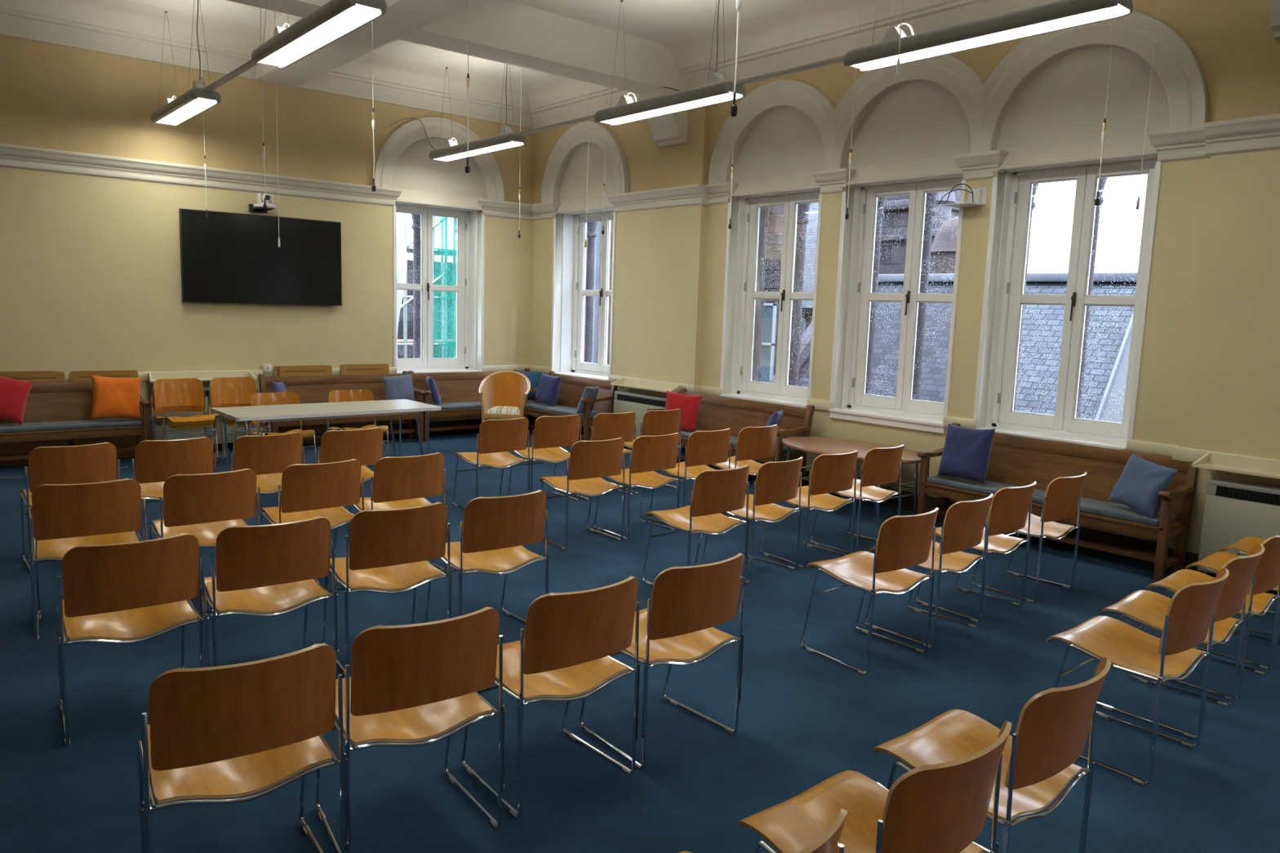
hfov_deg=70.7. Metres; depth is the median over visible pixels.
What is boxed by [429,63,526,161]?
pendant light
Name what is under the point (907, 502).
baseboard
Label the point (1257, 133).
trim
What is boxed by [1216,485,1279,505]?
grille
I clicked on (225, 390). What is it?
chair
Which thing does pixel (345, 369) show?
wooden board
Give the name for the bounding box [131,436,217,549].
chair
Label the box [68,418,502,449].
baseboard
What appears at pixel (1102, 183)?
shaft
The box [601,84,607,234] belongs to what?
microphone
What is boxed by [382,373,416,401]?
cushion
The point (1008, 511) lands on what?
chair
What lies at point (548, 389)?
cushion
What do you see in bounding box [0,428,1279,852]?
floor
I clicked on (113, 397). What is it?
cushion
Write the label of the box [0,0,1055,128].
ceiling
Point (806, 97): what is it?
trim
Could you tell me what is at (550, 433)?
chair
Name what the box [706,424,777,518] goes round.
chair
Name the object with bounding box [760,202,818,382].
gabled building
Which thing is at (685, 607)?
chair
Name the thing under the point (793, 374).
shaft
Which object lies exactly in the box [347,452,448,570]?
chair
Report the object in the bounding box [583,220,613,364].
stone building
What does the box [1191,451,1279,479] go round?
shelf
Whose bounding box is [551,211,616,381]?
window
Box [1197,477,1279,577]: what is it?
heater
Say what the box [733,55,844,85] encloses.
conduit
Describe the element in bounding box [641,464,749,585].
chair
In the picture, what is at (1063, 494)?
chair
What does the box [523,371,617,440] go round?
wooden bench
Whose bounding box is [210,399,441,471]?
folding table
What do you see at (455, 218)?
shaft
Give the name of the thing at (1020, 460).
wooden bench
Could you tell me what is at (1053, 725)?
chair
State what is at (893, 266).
stone tower
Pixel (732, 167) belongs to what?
microphone
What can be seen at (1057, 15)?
pendant light
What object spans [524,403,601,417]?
seat pad
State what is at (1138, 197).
cable
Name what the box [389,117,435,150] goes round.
loose cable
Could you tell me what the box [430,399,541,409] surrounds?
seat pad
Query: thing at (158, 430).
heater
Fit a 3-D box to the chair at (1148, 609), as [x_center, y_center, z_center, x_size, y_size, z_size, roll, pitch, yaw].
[2.372,0.872,3.975,0.511,0.778,0.544,-5,10,-43]
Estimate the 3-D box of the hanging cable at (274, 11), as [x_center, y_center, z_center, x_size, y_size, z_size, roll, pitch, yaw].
[-3.118,-2.691,7.733,0.017,2.263,0.017,-4,10,-39]
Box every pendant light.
[151,0,221,125]
[251,0,386,68]
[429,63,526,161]
[594,0,746,125]
[843,0,1133,71]
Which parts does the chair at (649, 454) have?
frame, linking plate, seat, rail, backrest, frame, linking plate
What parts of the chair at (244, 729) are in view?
linking plate, frame, seat, backrest, rail, frame, linking plate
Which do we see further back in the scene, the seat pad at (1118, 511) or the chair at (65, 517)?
the seat pad at (1118, 511)
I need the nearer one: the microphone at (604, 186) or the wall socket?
the microphone at (604, 186)
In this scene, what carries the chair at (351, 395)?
on the floor
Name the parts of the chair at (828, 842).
backrest, frame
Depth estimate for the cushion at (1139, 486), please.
6.04 m
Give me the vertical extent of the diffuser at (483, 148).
0.007 m
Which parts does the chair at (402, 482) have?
frame, seat, backrest, frame, linking plate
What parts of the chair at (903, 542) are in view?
frame, seat, linking plate, frame, rail, backrest, linking plate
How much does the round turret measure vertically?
7.608 m
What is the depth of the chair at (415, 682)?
2.70 m
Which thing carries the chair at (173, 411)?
on the floor
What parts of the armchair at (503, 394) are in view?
leg, leg, seat rail, hoop arm, leg, leg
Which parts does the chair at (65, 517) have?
linking plate, frame, rail, backrest, seat, frame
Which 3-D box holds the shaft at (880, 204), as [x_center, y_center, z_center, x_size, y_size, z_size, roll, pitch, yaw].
[2.167,1.140,9.039,0.170,6.900,0.170,-4,10,-39]
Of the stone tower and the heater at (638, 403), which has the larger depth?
the stone tower
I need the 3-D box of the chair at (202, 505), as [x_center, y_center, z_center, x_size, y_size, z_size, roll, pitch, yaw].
[-2.389,0.590,4.942,0.511,0.778,0.544,-4,10,-39]
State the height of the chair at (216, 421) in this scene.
0.778 m
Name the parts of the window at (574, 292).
glass pane, frame, handle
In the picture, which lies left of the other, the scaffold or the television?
the television
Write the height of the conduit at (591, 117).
0.025 m
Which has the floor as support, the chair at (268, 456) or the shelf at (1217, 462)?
the chair at (268, 456)
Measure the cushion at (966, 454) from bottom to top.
0.432 m
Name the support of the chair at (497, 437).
on the floor
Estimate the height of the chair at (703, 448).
0.778 m
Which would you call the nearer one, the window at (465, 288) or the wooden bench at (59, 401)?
the wooden bench at (59, 401)
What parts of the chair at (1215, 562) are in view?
seat, frame, linking plate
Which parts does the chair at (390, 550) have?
frame, linking plate, seat, rail, backrest, frame, linking plate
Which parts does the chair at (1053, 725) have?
frame, seat, linking plate, frame, rail, backrest, linking plate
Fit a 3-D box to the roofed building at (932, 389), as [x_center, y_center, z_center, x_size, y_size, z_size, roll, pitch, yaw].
[5.896,1.140,11.381,6.200,6.520,9.140,-4,10,-39]
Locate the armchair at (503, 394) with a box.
[478,370,530,422]
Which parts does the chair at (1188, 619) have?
frame, seat, frame, linking plate, rail, backrest, linking plate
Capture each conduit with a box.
[203,59,259,92]
[515,114,594,136]
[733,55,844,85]
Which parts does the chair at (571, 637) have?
frame, linking plate, seat, rail, backrest, frame, linking plate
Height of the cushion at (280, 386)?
0.349 m
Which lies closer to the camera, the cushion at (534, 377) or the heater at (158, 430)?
the heater at (158, 430)
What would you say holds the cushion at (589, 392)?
on the seat pad at (564, 410)
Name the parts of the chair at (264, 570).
frame, linking plate, seat, backrest, rail, frame, linking plate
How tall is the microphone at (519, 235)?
1.930 m
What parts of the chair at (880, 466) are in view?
frame, linking plate, seat, frame, rail, backrest, linking plate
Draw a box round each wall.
[0,34,534,444]
[530,0,1279,554]
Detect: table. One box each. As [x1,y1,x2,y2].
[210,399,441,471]
[782,436,920,525]
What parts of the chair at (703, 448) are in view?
frame, linking plate, seat, backrest, frame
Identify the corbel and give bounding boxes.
[638,86,688,146]
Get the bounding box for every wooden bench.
[0,377,150,461]
[258,370,426,442]
[408,368,535,441]
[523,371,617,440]
[646,387,814,487]
[916,422,1198,582]
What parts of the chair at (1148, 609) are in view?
frame, seat, frame, linking plate, rail, linking plate, backrest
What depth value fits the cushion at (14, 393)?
8.33 m
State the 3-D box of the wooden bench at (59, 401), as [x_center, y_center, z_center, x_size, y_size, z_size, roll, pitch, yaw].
[-5.710,-0.016,8.516,1.862,0.826,0.520,-4,10,-39]
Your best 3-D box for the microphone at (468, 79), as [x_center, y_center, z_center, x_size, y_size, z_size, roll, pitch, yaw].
[-1.001,-2.468,5.266,0.029,1.920,0.028,-4,10,-39]
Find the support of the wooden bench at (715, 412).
on the floor
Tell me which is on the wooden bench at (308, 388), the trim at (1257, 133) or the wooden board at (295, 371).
the wooden board at (295, 371)
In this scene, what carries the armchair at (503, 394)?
on the floor
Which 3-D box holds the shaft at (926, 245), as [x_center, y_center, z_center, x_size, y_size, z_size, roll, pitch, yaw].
[2.517,1.207,8.620,0.170,6.900,0.170,-4,10,-39]
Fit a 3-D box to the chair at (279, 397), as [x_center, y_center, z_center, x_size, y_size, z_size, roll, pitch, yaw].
[-3.368,0.084,8.512,0.511,0.778,0.544,-5,10,-41]
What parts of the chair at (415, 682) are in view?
frame, linking plate, seat, backrest, rail, frame, linking plate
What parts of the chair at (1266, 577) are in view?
frame, seat, frame, linking plate, backrest, rail, linking plate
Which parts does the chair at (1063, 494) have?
frame, linking plate, frame, seat, rail, backrest, linking plate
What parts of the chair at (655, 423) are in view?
frame, seat, backrest, frame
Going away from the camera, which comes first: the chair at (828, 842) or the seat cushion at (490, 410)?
the chair at (828, 842)
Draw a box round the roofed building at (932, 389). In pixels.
[768,271,1137,422]
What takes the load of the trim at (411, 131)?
attached to the wall at (91, 266)
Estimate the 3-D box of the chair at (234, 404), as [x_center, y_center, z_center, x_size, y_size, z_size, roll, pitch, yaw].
[-4.101,-0.080,9.241,0.511,0.778,0.544,-5,10,-41]
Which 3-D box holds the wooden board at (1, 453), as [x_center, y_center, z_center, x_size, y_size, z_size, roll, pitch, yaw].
[-5.935,-0.085,8.707,0.565,0.897,0.016,-4,10,-39]
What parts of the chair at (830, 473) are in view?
frame, linking plate, seat, frame, rail, backrest, linking plate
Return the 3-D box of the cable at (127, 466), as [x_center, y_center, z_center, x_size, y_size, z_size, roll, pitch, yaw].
[-5.525,0.448,8.163,1.602,0.009,0.152,-4,10,-39]
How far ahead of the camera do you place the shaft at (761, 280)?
9.81 m
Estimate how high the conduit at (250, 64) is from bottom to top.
0.025 m
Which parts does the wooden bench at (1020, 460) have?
leg, armrest, rail, post, rail, seat, panel, rail, leg, rail, armrest, post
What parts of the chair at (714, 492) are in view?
frame, linking plate, seat, rail, backrest, frame, linking plate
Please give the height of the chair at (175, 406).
0.778 m
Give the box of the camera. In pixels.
[248,192,276,213]
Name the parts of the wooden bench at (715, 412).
armrest, post, rail, seat, rail, panel, leg, rail, armrest, post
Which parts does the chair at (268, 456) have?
frame, backrest, rail, seat, frame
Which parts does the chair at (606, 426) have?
frame, seat, backrest, frame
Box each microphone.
[200,29,208,218]
[260,13,266,208]
[371,21,376,191]
[465,0,470,173]
[518,71,521,238]
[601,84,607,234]
[728,13,739,229]
[729,0,741,116]
[844,0,860,219]
[1094,17,1115,205]
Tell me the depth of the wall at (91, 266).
9.43 m
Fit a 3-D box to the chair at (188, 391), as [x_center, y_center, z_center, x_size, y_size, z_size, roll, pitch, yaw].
[-4.489,-0.068,8.899,0.511,0.778,0.544,-5,10,-42]
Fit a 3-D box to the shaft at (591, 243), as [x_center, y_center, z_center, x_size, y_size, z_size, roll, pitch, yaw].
[-0.752,0.583,12.527,0.170,6.900,0.170,-4,10,-39]
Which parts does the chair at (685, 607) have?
frame, linking plate, seat, rail, backrest, frame, linking plate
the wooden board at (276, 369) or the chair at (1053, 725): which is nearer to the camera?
the chair at (1053, 725)
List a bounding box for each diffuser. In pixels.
[156,99,216,124]
[435,142,521,160]
[601,93,738,124]
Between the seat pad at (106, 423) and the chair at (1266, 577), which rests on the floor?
the chair at (1266, 577)
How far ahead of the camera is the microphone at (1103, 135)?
5.90 m
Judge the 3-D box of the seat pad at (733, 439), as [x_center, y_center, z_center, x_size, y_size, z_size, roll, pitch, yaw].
[0.826,0.127,9.119,0.337,0.042,1.726,-4,10,-39]
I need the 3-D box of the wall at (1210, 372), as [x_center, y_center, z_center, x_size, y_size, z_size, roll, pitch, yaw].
[3.452,0.211,6.840,0.481,9.400,15.965,-4,10,-39]
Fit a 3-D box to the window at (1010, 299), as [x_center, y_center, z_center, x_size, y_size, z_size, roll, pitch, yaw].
[3.281,-0.935,6.913,0.345,2.093,1.244,-4,10,-39]
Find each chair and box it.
[20,442,120,573]
[27,478,146,639]
[55,533,209,745]
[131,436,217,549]
[137,643,348,852]
[150,468,261,547]
[151,377,218,459]
[151,386,218,461]
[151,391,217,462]
[151,404,217,465]
[200,516,338,679]
[207,395,267,464]
[208,377,270,458]
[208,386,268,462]
[208,388,269,461]
[231,431,305,493]
[248,391,316,464]
[260,458,364,554]
[315,607,505,852]
[318,426,384,512]
[322,502,452,675]
[326,389,389,457]
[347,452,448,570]
[425,489,549,622]
[452,417,530,509]
[461,576,639,817]
[507,413,581,501]
[539,437,625,550]
[566,411,635,500]
[579,553,744,768]
[593,432,679,539]
[612,408,681,493]
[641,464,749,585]
[648,427,731,524]
[677,808,847,852]
[701,456,803,582]
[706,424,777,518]
[737,720,1011,852]
[760,450,857,568]
[800,506,938,675]
[810,444,904,554]
[864,493,993,648]
[871,657,1111,852]
[915,480,1036,622]
[971,471,1087,602]
[1045,568,1229,784]
[1097,543,1265,738]
[1145,535,1279,700]
[1185,551,1279,669]
[1218,536,1279,638]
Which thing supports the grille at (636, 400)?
attached to the heater at (638, 403)
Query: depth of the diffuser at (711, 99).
7.55 m
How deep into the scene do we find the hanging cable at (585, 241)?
8.71 m
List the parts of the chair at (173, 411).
frame, backrest, seat, frame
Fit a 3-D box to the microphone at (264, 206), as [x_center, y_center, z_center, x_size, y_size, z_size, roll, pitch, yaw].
[-3.320,-2.897,7.932,0.029,1.920,0.028,-4,10,-39]
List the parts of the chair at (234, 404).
frame, backrest, seat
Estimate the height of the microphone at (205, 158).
1.930 m
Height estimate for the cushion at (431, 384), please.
0.361 m
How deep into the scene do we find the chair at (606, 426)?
7.91 m
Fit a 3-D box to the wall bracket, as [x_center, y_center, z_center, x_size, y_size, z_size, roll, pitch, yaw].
[2.602,-1.871,7.273,0.203,0.175,0.313,-4,10,-39]
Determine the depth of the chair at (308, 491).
5.13 m
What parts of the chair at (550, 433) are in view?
frame, linking plate, seat, rail, backrest, frame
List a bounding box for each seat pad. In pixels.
[0,417,142,432]
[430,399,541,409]
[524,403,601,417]
[679,429,797,454]
[926,475,1177,525]
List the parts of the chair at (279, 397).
frame, backrest, seat, frame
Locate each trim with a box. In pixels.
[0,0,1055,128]
[0,113,1279,220]
[64,364,1279,462]
[372,116,504,200]
[540,121,628,203]
[707,79,835,184]
[831,53,984,169]
[979,9,1208,151]
[1270,0,1279,39]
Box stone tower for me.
[878,190,960,274]
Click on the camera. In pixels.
(259, 207)
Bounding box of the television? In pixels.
[178,208,342,306]
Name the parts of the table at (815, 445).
leg, cross rail, leg, leg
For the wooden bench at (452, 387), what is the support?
on the floor
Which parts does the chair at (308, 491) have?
frame, seat, backrest, rail, frame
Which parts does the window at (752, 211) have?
glass pane, handle, glass pane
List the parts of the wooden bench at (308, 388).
post, leg, panel, rail, rail, post, armrest, leg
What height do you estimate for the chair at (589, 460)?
0.778 m
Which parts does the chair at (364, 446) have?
frame, backrest, seat, frame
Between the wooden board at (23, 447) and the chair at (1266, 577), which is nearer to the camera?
the chair at (1266, 577)
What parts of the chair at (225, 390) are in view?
frame, backrest, frame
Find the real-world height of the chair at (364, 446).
0.778 m
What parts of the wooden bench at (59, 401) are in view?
panel, rail, rail, seat, post, armrest, leg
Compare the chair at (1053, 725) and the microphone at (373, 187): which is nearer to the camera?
the chair at (1053, 725)
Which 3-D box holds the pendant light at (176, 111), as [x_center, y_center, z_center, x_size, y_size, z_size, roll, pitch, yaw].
[-4.223,-3.424,8.321,0.260,1.036,1.560,-4,10,-39]
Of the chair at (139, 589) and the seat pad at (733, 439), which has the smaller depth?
the chair at (139, 589)
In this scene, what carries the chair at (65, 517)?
on the floor
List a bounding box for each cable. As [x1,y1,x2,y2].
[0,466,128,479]
[274,11,279,247]
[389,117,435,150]
[584,26,591,247]
[895,0,902,76]
[1136,0,1159,209]
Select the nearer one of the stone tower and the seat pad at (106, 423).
the seat pad at (106, 423)
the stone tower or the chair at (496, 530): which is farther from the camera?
the stone tower
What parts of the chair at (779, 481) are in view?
frame, linking plate, seat, frame, rail, backrest, linking plate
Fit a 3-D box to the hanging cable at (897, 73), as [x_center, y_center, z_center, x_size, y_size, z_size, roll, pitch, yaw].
[1.296,-2.480,4.357,0.017,1.510,0.017,-4,10,-39]
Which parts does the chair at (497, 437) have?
frame, linking plate, seat, rail, backrest, frame, linking plate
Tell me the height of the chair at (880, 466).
0.778 m
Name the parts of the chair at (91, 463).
frame, seat, linking plate, backrest, frame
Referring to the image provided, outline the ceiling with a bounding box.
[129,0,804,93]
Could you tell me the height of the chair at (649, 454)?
0.778 m
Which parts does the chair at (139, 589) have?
linking plate, frame, seat, backrest, rail, frame, linking plate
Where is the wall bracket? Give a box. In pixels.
[937,183,987,207]
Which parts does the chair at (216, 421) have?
frame, seat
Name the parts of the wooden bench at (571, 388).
leg, rail, rail, seat, rail, panel, leg, armrest, post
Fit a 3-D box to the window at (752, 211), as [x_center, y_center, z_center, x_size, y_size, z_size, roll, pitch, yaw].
[1.398,-1.294,9.164,0.345,2.093,1.244,-4,10,-39]
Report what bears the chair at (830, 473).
on the floor
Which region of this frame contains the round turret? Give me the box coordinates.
[928,216,958,273]
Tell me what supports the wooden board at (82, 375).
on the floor
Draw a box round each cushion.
[0,376,33,425]
[90,374,142,420]
[271,381,287,392]
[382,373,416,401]
[425,375,440,404]
[485,405,520,414]
[514,369,541,399]
[534,373,561,406]
[576,386,599,413]
[664,391,702,432]
[766,409,782,426]
[937,423,995,484]
[1108,453,1177,518]
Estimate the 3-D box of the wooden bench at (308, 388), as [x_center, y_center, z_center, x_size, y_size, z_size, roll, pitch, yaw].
[-3.405,-0.194,10.416,1.767,0.826,0.520,-4,10,-39]
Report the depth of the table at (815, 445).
7.76 m
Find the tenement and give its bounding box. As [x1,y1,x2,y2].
[397,259,453,358]
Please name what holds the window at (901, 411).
in the wall at (1210, 372)
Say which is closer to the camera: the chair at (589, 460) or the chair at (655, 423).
the chair at (589, 460)
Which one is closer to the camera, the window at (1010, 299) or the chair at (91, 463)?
the chair at (91, 463)
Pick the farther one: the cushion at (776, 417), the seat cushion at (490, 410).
the seat cushion at (490, 410)
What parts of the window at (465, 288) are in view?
glass pane, handle, glass pane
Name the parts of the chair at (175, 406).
frame, backrest, seat, frame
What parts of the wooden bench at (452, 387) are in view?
post, armrest, leg, seat, rail, rail, panel, post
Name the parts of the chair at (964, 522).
frame, seat, linking plate, frame, rail, backrest, linking plate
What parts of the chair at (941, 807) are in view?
frame, seat, frame, backrest, linking plate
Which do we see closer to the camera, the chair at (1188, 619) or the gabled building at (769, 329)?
the chair at (1188, 619)
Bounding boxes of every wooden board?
[0,370,57,465]
[0,371,68,465]
[70,369,137,457]
[273,364,324,432]
[279,365,333,444]
[340,364,389,438]
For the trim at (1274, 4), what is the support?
attached to the wall at (1210, 372)
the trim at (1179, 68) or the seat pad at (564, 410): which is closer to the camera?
the trim at (1179, 68)
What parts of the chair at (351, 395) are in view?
frame, backrest, seat, frame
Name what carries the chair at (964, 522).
on the floor
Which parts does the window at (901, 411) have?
glass pane, handle, glass pane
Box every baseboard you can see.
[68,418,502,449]
[533,416,1277,595]
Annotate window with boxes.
[392,204,484,373]
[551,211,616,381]
[720,191,822,407]
[829,177,966,434]
[973,158,1161,449]
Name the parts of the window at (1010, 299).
glass pane, handle, glass pane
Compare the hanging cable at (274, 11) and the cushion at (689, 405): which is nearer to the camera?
the hanging cable at (274, 11)
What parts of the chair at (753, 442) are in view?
frame, seat, backrest, frame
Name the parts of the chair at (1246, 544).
seat, frame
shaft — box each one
[411,213,420,358]
[454,217,457,357]
[584,221,597,362]
[754,206,771,382]
[788,203,810,386]
[865,196,886,394]
[911,191,937,399]
[1013,183,1038,410]
[1075,177,1106,417]
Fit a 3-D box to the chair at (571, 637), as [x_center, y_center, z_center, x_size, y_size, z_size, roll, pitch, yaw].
[-0.317,0.883,3.236,0.511,0.778,0.544,-4,10,-39]
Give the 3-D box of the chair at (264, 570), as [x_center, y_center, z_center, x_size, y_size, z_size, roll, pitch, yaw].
[-1.642,0.745,3.954,0.511,0.778,0.544,-4,9,-36]
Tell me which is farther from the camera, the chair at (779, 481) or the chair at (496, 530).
the chair at (779, 481)
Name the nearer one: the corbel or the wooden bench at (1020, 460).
the wooden bench at (1020, 460)
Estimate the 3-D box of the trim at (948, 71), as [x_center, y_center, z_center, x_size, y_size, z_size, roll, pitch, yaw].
[2.261,-2.731,7.716,0.062,0.915,1.478,-4,10,-39]
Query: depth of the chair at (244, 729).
2.37 m
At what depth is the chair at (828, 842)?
1.64 m
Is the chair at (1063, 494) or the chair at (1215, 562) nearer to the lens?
the chair at (1215, 562)
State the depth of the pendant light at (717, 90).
7.41 m
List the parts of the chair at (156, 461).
frame, seat, rail, backrest, frame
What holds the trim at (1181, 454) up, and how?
attached to the wall at (1210, 372)
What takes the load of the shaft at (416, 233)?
on the ground
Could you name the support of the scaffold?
on the ground
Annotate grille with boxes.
[617,394,666,407]
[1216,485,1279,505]
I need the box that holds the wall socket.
[262,364,271,372]
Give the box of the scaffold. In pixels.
[395,212,456,358]
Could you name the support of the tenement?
on the ground
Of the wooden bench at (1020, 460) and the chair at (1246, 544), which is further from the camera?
the wooden bench at (1020, 460)
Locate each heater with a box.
[150,386,254,444]
[613,391,666,448]
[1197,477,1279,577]
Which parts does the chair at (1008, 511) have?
frame, seat, frame, rail, backrest, linking plate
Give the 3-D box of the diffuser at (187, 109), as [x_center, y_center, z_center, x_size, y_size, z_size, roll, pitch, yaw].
[-4.239,-2.917,8.388,0.180,0.007,1.440,-4,10,-39]
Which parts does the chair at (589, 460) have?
frame, linking plate, seat, rail, backrest, frame, linking plate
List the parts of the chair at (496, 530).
frame, linking plate, seat, rail, backrest, frame, linking plate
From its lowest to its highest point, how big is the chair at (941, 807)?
0.778 m
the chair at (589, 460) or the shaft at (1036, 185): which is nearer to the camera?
the chair at (589, 460)
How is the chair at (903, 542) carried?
on the floor
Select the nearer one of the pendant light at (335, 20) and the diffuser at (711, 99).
the pendant light at (335, 20)
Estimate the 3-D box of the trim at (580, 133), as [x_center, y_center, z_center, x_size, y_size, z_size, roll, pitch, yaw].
[-0.704,-3.280,11.126,0.062,0.915,1.770,-4,10,-39]
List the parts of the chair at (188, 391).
frame, backrest, seat, frame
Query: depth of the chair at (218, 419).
9.06 m
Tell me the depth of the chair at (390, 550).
4.11 m
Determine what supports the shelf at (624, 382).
attached to the wall at (1210, 372)
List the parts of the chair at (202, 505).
frame, seat, rail, backrest, frame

